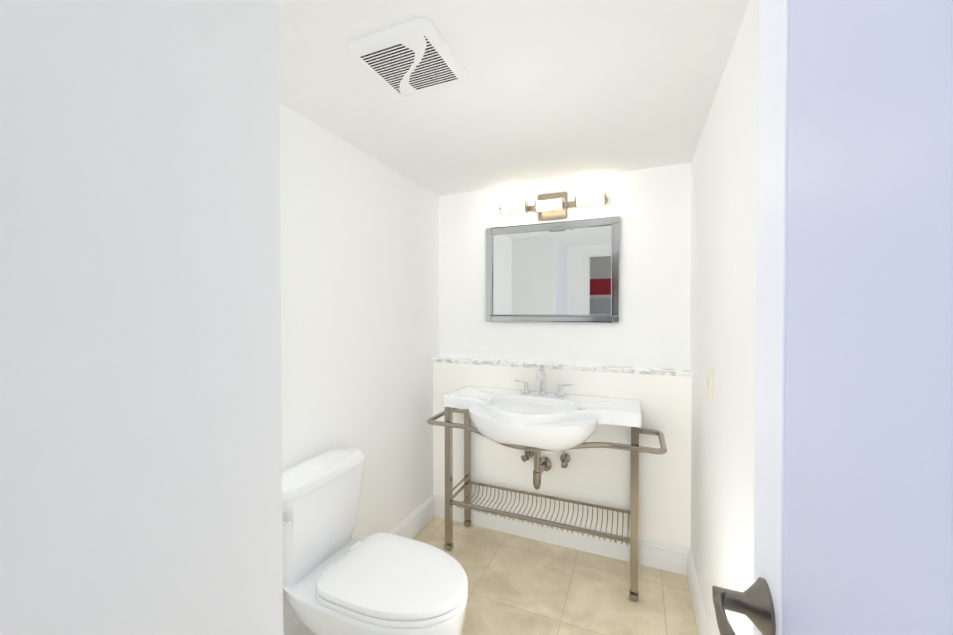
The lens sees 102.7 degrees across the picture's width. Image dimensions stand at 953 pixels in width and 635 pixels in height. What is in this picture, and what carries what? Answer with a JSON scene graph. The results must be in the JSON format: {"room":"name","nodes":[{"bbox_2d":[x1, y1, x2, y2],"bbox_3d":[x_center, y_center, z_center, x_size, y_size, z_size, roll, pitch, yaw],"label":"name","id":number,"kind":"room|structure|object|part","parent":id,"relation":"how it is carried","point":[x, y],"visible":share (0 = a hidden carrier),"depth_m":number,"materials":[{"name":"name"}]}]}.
{"room":"bathroom","nodes":[
{"label":"bathroom","id":0,"kind":"room"},
{"bbox_2d":[0,0,282,634],"bbox_3d":[-0.855,0.276,0.624,0.485,2.180,0.840,0,1,23],"label":"wall","id":1,"kind":"structure","parent":0,"point":[140,385],"depth_m":0.66,"materials":[{"name":"white paint"}]},
{"bbox_2d":[280,103,438,626],"bbox_3d":[-0.777,0.263,1.562,0.100,2.180,2.630,0,1,23],"label":"wall","id":2,"kind":"structure","parent":0,"point":[359,229],"depth_m":1.90,"materials":[{"name":"white paint"}]},
{"bbox_2d":[283,494,433,634],"bbox_3d":[-0.597,1.279,1.853,0.017,0.140,1.600,0,1,23],"label":"baseboard","id":3,"kind":"structure","parent":2,"relation":"attached to","point":[415,522],"depth_m":2.30,"materials":[{"name":"white paint"}]},
{"bbox_2d":[279,0,749,195],"bbox_3d":[-0.023,-0.873,1.229,1.735,0.100,2.630,0,1,23],"label":"ceiling","id":4,"kind":"structure","parent":0,"point":[549,90],"depth_m":1.37,"materials":[{"name":"white paint"}]},
{"bbox_2d":[345,18,468,96],"bbox_3d":[-0.211,-0.811,1.220,0.300,0.022,0.300,0,1,23],"label":"ceiling vent","id":5,"kind":"object","parent":4,"relation":"in","point":[414,56],"visible":1,"depth_m":1.18,"materials":[{"name":"white plastic"}]},
{"bbox_2d":[412,516,697,634],"bbox_3d":[-0.278,1.422,0.141,3.135,0.100,4.890,0,1,23],"label":"floor","id":6,"kind":"structure","parent":0,"point":[518,585],"depth_m":1.88,"materials":[{"name":"beige tile"}]},
{"bbox_2d":[282,447,467,634],"bbox_3d":[-0.386,0.972,1.409,0.743,0.767,0.444,0,1,23],"label":"toilet","id":7,"kind":"object","parent":6,"relation":"on","point":[338,579],"visible":0.96,"depth_m":1.35,"materials":[{"name":"white ceramic"}]},
{"bbox_3d":[-0.634,0.774,1.520,0.185,0.375,0.428,0,1,23],"label":"tank","id":8,"kind":"part","parent":7,"relation":"part of","materials":[{"name":"white ceramic"}]},
{"bbox_3d":[-0.283,0.933,1.374,0.527,0.053,0.376,0,1,23],"label":"seat","id":9,"kind":"part","parent":7,"relation":"part of","materials":[{"name":"white plastic"}]},
{"bbox_2d":[427,368,666,601],"bbox_3d":[0.301,0.818,2.023,1.271,1.057,0.570,0,1,23],"label":"console","id":10,"kind":"object","parent":6,"relation":"on","point":[535,424],"visible":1,"depth_m":1.99,"materials":[{"name":"white ceramic"}]},
{"bbox_2d":[443,386,641,451],"bbox_3d":[0.301,0.559,2.019,1.054,0.225,0.570,0,1,23],"label":"basin","id":11,"kind":"object","parent":10,"relation":"in","point":[537,421],"depth_m":1.84,"materials":[{"name":"white ceramic"}]},
{"bbox_2d":[514,368,573,395],"bbox_3d":[0.365,0.366,2.169,0.355,0.157,0.148,0,1,23],"label":"faucet","id":12,"kind":"object","parent":10,"relation":"on","point":[540,376],"depth_m":2.19,"materials":[{"name":"silver metal"}]},
{"bbox_2d":[433,362,691,547],"bbox_3d":[0.431,0.823,2.331,1.535,1.040,0.090,0,1,23],"label":"wall","id":13,"kind":"structure","parent":0,"point":[600,476],"depth_m":2.17,"materials":[{"name":"white paint"}]},
{"bbox_2d":[433,494,689,575],"bbox_3d":[0.410,1.273,2.288,1.535,0.140,0.017,0,1,23],"label":"baseboard","id":14,"kind":"structure","parent":13,"relation":"attached to","point":[663,556],"depth_m":2.20,"materials":[{"name":"white paint"}]},
{"bbox_2d":[432,357,691,376],"bbox_3d":[0.428,0.292,2.316,1.535,0.022,0.106,0,1,23],"label":"ledge cap","id":15,"kind":"object","parent":13,"relation":"on","point":[636,370],"visible":1,"depth_m":2.24,"materials":[{"name":"stone"}]},
{"bbox_2d":[439,163,690,369],"bbox_3d":[0.468,0.251,2.411,1.535,2.180,0.100,0,1,23],"label":"wall","id":16,"kind":"structure","parent":0,"point":[651,207],"depth_m":2.24,"materials":[{"name":"white paint"}]},
{"bbox_2d":[486,216,619,322],"bbox_3d":[0.442,-0.277,2.343,0.820,0.608,0.027,0,1,23],"label":"mirror","id":17,"kind":"object","parent":16,"relation":"attached to","point":[564,271],"visible":1,"depth_m":2.33,"materials":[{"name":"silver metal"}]},
{"bbox_2d":[499,192,607,220],"bbox_3d":[0.445,-0.678,2.284,0.636,0.154,0.124,0,1,23],"label":"sconce","id":18,"kind":"object","parent":16,"relation":"attached to","point":[551,206],"visible":1,"depth_m":2.29,"materials":[{"name":"white glass"}]},
{"bbox_2d":[690,0,758,634],"bbox_3d":[0.730,0.272,0.928,0.100,2.180,2.630,0,1,23],"label":"wall","id":19,"kind":"structure","parent":0,"point":[723,254],"depth_m":1.22,"materials":[{"name":"white paint"}]},
{"bbox_2d":[687,548,709,634],"bbox_3d":[0.663,1.292,0.932,0.017,0.140,2.320,0,1,23],"label":"baseboard","id":20,"kind":"structure","parent":19,"relation":"attached to","point":[699,613],"depth_m":1.70,"materials":[{"name":"white paint"}]},
{"bbox_2d":[706,367,711,399],"bbox_3d":[0.904,0.254,1.486,0.012,0.116,0.072,0,1,23],"label":"switch plate","id":21,"kind":"object","parent":19,"relation":"attached to","point":[709,382],"visible":0.89,"depth_m":1.47,"materials":[{"name":"beige plastic"}]},
{"bbox_3d":[-0.199,-0.740,-0.057,0.740,0.130,0.120,0,1,23],"label":"wall","id":22,"kind":"structure","parent":0,"visible":0},
{"bbox_2d":[753,0,952,634],"bbox_3d":[0.294,0.351,0.235,0.035,2.020,0.726,0,1,23],"label":"door","id":23,"kind":"structure","parent":22,"relation":"in","point":[853,506],"depth_m":0.32,"materials":[{"name":"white paint"}]},
{"bbox_2d":[712,577,775,634],"bbox_3d":[0.394,0.396,0.489,0.154,0.072,0.122,0,1,23],"label":"door handle","id":24,"kind":"object","parent":23,"relation":"attached to","point":[753,603],"depth_m":0.51,"materials":[{"name":"grey metal"}]}
]}

